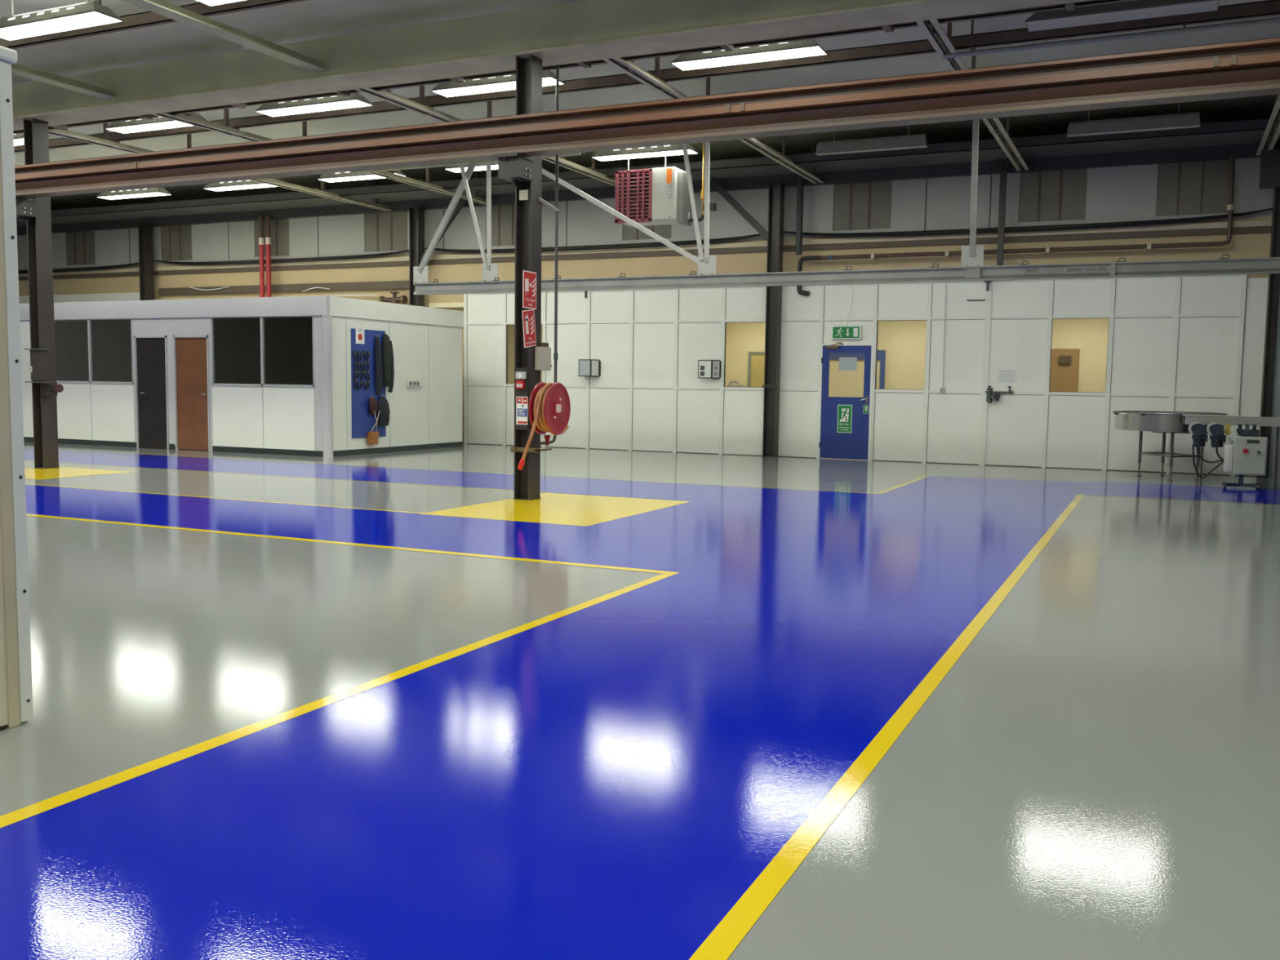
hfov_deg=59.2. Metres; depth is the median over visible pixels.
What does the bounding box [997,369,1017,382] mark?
notice
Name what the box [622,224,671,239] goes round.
window
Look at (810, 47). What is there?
ceiling light
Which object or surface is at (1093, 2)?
ceiling beam
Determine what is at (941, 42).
roof chord
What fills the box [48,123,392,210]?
roof beam
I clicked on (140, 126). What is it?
diffuser
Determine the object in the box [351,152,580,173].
cross angle
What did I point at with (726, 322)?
window
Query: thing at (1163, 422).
table
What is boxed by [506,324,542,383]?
window
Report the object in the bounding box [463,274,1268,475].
wall
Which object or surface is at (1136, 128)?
diffuser
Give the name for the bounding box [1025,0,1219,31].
ceiling light
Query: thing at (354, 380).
tool
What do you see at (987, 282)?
wall bracket
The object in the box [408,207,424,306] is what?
steel column
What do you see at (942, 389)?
light switch
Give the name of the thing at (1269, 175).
bracket
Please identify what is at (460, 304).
wall
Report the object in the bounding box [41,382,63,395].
power socket
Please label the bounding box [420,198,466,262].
knee brace
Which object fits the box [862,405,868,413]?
notice
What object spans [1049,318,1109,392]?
window
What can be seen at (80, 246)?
window
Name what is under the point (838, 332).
exit sign
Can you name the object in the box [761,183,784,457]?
steel column
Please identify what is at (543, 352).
junction box
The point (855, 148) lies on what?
diffuser
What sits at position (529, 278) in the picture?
fire sign
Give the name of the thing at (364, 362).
tool
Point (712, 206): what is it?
gas pipe
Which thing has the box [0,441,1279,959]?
floor
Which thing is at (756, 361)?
door
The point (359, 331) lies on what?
notice
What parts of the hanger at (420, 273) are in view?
gusset plate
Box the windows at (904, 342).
[507,318,1108,392]
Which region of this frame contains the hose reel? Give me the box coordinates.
[517,382,570,470]
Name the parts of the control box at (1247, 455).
mounting arm, door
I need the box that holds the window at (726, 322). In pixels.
[724,322,762,387]
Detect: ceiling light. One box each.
[0,0,122,40]
[13,133,23,146]
[97,186,171,199]
[105,112,207,133]
[195,0,245,6]
[203,177,278,191]
[255,93,373,116]
[317,169,405,182]
[431,70,564,97]
[463,164,469,171]
[591,143,697,160]
[671,39,826,71]
[815,124,928,155]
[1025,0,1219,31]
[1066,102,1200,137]
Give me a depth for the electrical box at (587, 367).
22.55 m
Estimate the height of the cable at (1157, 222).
0.187 m
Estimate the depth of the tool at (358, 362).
19.94 m
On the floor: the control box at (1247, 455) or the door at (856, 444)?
the control box at (1247, 455)
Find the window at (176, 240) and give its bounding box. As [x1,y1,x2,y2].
[160,224,191,261]
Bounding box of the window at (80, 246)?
[66,231,95,265]
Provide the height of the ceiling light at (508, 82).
0.524 m
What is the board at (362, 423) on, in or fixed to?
attached to the cabin
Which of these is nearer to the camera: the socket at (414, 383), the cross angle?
the cross angle
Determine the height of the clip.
0.050 m
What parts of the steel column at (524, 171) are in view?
plate, plate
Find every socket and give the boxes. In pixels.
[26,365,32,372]
[412,381,416,386]
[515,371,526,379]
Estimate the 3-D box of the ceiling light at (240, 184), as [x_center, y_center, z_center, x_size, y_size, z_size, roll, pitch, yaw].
[-7.839,-6.053,22.266,1.780,0.524,0.344,3,5,25]
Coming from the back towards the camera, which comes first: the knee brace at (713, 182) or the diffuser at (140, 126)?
the knee brace at (713, 182)
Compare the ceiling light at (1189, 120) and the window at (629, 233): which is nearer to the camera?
the ceiling light at (1189, 120)
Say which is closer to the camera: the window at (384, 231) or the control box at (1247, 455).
the control box at (1247, 455)
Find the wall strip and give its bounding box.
[966,299,985,301]
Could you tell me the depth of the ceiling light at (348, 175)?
21.10 m
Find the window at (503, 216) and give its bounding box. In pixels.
[491,204,515,246]
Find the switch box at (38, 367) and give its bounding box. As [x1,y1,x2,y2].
[23,348,51,382]
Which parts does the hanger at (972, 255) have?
gusset plate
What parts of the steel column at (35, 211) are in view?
plate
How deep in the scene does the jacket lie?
20.58 m
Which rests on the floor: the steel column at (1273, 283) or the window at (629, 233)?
the steel column at (1273, 283)
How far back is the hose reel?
12.59 m
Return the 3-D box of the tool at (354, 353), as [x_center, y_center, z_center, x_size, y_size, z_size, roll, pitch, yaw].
[-5.026,-2.187,19.849,0.040,0.178,0.060,3,5,25]
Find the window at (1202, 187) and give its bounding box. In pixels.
[1155,159,1230,216]
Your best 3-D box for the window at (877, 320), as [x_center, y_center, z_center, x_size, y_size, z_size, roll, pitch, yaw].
[4.661,-2.231,20.102,0.890,1.250,0.046,3,5,25]
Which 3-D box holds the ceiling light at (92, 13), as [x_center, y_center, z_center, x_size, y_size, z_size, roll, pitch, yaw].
[-6.364,-5.159,12.147,1.780,0.524,0.344,3,5,25]
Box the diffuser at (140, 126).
[107,120,191,133]
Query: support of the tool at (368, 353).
hanging from the board at (362, 423)
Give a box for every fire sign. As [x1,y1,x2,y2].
[521,309,536,347]
[522,270,536,309]
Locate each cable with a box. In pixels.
[17,208,1272,274]
[17,209,1266,271]
[17,209,1272,272]
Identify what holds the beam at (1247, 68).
on the steel column at (35, 211)
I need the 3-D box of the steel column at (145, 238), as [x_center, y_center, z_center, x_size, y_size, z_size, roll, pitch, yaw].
[-12.060,-3.702,27.604,0.242,5.000,0.242,3,5,25]
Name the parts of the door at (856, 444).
handle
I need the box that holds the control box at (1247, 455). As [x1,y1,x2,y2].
[1222,424,1267,489]
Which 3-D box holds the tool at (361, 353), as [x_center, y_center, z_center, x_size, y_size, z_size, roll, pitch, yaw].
[-4.949,-2.196,20.015,0.040,0.167,0.083,3,5,25]
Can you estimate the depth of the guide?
12.75 m
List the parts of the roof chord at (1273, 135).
packing plate, packing plate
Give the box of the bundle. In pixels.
[368,396,377,415]
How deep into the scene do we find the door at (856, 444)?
20.54 m
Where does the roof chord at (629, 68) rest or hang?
attached to the ceiling at (308, 20)
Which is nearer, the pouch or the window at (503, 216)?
the pouch
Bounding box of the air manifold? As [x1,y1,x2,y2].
[985,386,1013,403]
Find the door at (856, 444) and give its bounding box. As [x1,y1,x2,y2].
[817,342,874,460]
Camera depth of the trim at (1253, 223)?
21.17 m
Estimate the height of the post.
2.350 m
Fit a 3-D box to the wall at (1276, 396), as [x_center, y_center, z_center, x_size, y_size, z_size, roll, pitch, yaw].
[9.262,-1.453,16.230,0.025,3.050,2.560,3,5,25]
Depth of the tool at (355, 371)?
19.88 m
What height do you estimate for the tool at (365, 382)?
0.169 m
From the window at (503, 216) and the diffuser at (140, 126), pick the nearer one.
the diffuser at (140, 126)
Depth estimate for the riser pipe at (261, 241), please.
25.97 m
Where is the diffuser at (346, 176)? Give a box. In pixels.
[320,173,400,182]
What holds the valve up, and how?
on the cabin
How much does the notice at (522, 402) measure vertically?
0.315 m
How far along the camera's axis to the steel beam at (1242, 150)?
20.71 m
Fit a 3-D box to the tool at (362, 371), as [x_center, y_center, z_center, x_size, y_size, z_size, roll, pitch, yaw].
[-4.951,-1.876,20.048,0.040,0.177,0.077,3,5,25]
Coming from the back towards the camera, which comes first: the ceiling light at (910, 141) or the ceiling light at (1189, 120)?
the ceiling light at (910, 141)
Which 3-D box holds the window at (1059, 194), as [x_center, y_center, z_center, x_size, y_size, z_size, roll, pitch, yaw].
[6.970,-4.944,19.010,1.070,1.135,0.042,3,5,25]
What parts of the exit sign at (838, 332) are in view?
green panel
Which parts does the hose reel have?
label plate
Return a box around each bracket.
[984,280,991,290]
[1258,112,1279,189]
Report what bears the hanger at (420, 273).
hanging from the cross angle
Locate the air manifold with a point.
(989, 397)
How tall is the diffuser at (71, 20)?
0.012 m
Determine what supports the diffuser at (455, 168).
attached to the ceiling light at (466, 166)
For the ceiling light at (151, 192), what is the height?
0.524 m
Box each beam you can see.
[12,0,1091,130]
[13,0,1137,133]
[13,0,1279,152]
[14,37,1279,198]
[16,117,1275,219]
[16,129,1279,226]
[413,253,1279,294]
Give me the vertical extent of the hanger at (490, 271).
2.625 m
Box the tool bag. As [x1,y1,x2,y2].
[377,395,390,426]
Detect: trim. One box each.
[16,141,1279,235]
[17,219,1271,276]
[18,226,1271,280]
[18,292,140,303]
[158,280,409,296]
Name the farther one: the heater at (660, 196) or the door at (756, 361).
the door at (756, 361)
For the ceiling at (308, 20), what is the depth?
15.40 m
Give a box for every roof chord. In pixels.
[603,57,824,183]
[915,18,1029,170]
[1255,94,1279,155]
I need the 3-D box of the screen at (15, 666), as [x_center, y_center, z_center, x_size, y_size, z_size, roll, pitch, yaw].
[-3.135,-0.203,2.732,0.145,2.550,3.525,3,5,25]
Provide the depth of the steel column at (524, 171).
12.69 m
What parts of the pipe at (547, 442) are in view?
support arm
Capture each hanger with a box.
[413,161,477,284]
[458,160,497,283]
[542,142,716,276]
[960,119,983,269]
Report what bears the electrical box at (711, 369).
attached to the wall at (1191, 344)
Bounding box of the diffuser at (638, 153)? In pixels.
[593,149,697,160]
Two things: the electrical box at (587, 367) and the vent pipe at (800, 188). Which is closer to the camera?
the vent pipe at (800, 188)
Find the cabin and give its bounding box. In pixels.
[19,295,463,457]
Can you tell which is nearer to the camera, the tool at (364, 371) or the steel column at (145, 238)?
the tool at (364, 371)
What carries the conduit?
hanging from the ceiling at (308, 20)
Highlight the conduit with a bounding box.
[942,13,1279,58]
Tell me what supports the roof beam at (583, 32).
on the steel column at (35, 211)
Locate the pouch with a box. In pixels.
[366,410,379,444]
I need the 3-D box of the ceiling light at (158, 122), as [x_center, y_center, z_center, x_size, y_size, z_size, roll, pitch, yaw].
[-7.271,-5.585,16.939,1.780,0.524,0.344,3,5,25]
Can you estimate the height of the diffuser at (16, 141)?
0.012 m
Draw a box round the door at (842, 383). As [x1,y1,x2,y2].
[828,350,885,397]
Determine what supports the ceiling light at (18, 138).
hanging from the ceiling at (308, 20)
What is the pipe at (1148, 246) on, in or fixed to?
attached to the wall at (1123, 193)
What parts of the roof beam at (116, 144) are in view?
packing plate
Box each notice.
[355,327,364,344]
[515,396,528,424]
[836,404,852,432]
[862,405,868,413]
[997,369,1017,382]
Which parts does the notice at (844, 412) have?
white doorway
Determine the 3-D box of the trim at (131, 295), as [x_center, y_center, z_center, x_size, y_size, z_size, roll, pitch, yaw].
[-15.822,-4.639,29.605,8.050,0.420,0.050,3,5,25]
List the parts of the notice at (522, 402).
blue panel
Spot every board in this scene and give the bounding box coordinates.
[351,328,386,438]
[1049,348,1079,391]
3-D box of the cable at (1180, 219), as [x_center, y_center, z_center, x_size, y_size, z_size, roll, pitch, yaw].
[-3.490,-4.884,23.745,34.300,0.148,0.032,3,5,25]
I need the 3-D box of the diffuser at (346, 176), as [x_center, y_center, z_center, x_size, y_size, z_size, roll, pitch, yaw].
[-5.213,-5.657,21.073,1.764,0.012,0.328,3,5,25]
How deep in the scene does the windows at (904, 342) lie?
22.62 m
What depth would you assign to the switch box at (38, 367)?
15.96 m
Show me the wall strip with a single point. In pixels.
(967, 300)
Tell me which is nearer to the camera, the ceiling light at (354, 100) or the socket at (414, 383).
the ceiling light at (354, 100)
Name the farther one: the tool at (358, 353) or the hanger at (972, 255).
the tool at (358, 353)
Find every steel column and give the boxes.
[15,118,59,468]
[137,224,154,300]
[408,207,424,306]
[493,54,542,500]
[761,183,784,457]
[1255,187,1279,478]
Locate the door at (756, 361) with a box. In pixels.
[747,351,764,386]
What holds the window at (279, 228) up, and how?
in the wall at (1123, 193)
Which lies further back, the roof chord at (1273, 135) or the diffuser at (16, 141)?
the diffuser at (16, 141)
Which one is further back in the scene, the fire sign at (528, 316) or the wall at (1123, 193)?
the wall at (1123, 193)
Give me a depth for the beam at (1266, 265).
15.77 m
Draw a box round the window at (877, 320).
[875,320,926,390]
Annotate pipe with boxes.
[258,216,264,297]
[265,215,271,297]
[538,64,559,445]
[688,142,716,222]
[795,149,804,254]
[796,255,832,295]
[820,156,1235,259]
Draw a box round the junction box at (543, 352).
[534,342,551,370]
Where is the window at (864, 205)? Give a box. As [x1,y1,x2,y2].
[832,180,892,231]
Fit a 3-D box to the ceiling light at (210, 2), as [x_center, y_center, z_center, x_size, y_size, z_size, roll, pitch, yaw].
[-3.617,-5.012,10.877,1.780,0.524,0.344,3,5,25]
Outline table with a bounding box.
[1112,410,1227,480]
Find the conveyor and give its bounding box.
[1182,413,1279,487]
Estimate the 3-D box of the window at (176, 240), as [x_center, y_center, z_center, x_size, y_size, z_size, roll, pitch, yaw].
[-11.291,-5.920,27.448,1.050,1.135,0.042,3,5,25]
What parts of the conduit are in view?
drop rod, drop rod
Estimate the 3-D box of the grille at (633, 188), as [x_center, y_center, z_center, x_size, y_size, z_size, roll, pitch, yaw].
[-0.109,-4.710,18.708,0.670,0.860,0.034,3,5,25]
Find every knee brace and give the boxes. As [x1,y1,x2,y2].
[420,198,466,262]
[709,177,772,240]
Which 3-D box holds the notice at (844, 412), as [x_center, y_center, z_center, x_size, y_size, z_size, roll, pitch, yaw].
[3.735,-1.118,20.555,0.270,0.510,0.006,3,5,25]
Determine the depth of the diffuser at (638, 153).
18.60 m
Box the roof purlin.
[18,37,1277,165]
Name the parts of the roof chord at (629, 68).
packing plate, packing plate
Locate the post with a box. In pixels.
[991,134,1018,265]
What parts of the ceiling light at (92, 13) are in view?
rod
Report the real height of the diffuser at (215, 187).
0.012 m
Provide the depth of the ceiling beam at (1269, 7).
13.47 m
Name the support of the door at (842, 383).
in the windows at (904, 342)
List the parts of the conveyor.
motor, leg, guide rail, motor, frame, leg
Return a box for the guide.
[510,446,551,453]
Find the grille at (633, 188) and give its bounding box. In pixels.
[614,168,652,223]
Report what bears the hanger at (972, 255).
hanging from the ceiling at (308, 20)
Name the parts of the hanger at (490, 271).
gusset plate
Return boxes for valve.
[378,291,407,303]
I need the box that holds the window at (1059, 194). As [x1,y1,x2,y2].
[1017,168,1087,222]
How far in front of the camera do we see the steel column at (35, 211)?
16.11 m
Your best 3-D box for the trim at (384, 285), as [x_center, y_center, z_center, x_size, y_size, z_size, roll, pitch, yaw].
[-8.312,-4.378,26.077,7.750,0.310,0.132,3,5,25]
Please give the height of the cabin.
2.750 m
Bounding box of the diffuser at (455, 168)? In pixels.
[445,164,497,172]
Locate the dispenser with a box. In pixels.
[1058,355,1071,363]
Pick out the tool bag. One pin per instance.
(383, 404)
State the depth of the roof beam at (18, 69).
16.37 m
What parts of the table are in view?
leg, leg, guide rail, leg, drive plate, leg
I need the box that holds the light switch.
[939,282,946,392]
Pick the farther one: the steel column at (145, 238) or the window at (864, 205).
the steel column at (145, 238)
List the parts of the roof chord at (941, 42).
packing plate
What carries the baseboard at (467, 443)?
attached to the wall at (1191, 344)
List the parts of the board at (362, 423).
apron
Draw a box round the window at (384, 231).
[364,211,408,252]
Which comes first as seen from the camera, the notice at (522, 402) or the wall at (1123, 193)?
the notice at (522, 402)
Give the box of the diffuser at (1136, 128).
[1066,124,1199,137]
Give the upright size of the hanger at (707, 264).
2.625 m
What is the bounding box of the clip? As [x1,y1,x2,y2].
[762,384,777,387]
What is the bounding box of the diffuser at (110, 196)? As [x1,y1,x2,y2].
[98,192,169,199]
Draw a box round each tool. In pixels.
[352,351,356,360]
[353,369,357,378]
[353,378,356,389]
[356,351,360,360]
[356,360,359,370]
[356,381,360,391]
[360,351,363,360]
[360,369,363,379]
[362,360,366,370]
[362,369,366,379]
[362,381,367,390]
[366,351,370,359]
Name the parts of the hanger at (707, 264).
gusset plate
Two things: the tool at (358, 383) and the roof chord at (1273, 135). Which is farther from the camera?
the tool at (358, 383)
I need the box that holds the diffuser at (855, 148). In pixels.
[816,146,927,155]
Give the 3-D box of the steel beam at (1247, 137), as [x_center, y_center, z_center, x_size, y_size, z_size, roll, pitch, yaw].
[-1.703,-5.800,21.897,40.000,0.040,1.590,3,5,25]
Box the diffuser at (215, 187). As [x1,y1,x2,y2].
[205,183,277,191]
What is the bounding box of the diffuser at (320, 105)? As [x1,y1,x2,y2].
[257,99,370,116]
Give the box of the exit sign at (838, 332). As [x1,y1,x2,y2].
[831,284,862,339]
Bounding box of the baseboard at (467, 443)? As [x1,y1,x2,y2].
[466,443,1255,476]
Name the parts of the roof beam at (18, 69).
packing plate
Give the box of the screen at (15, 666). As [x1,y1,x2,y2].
[0,45,33,730]
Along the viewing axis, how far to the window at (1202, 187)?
18.12 m
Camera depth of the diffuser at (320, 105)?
15.65 m
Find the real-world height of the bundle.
0.342 m
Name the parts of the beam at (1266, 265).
splice plate, splice plate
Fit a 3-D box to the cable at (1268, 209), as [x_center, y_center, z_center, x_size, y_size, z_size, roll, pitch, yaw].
[-3.505,-4.851,23.715,34.300,0.226,0.032,3,5,25]
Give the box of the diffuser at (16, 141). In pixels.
[13,138,23,146]
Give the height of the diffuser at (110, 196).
0.012 m
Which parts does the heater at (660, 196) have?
casing, panel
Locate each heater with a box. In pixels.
[614,155,692,226]
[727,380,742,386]
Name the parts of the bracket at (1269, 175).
plate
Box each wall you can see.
[17,157,1273,443]
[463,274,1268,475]
[1267,288,1279,488]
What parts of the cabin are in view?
panel, pane, panel, skirting, pane, panel, grey panel, grey panel, door, frame, grey panel, skirting, grey panel, door, frame, grey panel, pane, panel, skirting, pane, panel, grey panel, corner post, panel, skirting, socket strip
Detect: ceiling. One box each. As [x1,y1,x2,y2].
[0,0,1279,209]
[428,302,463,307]
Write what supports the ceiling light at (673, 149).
hanging from the ceiling at (308, 20)
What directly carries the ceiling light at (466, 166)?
hanging from the ceiling at (308, 20)
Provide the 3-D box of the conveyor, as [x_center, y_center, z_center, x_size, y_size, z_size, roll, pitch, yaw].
[8.338,-0.408,15.907,1.250,1.000,0.615,3,5,25]
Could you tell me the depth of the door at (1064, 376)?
21.38 m
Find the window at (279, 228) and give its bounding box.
[254,218,289,257]
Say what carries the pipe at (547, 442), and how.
attached to the steel column at (524, 171)
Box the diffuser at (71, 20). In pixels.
[0,11,120,39]
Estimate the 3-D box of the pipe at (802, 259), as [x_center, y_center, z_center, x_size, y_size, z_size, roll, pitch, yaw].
[3.195,-3.733,20.582,0.652,0.724,0.125,3,5,25]
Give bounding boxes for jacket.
[382,333,394,392]

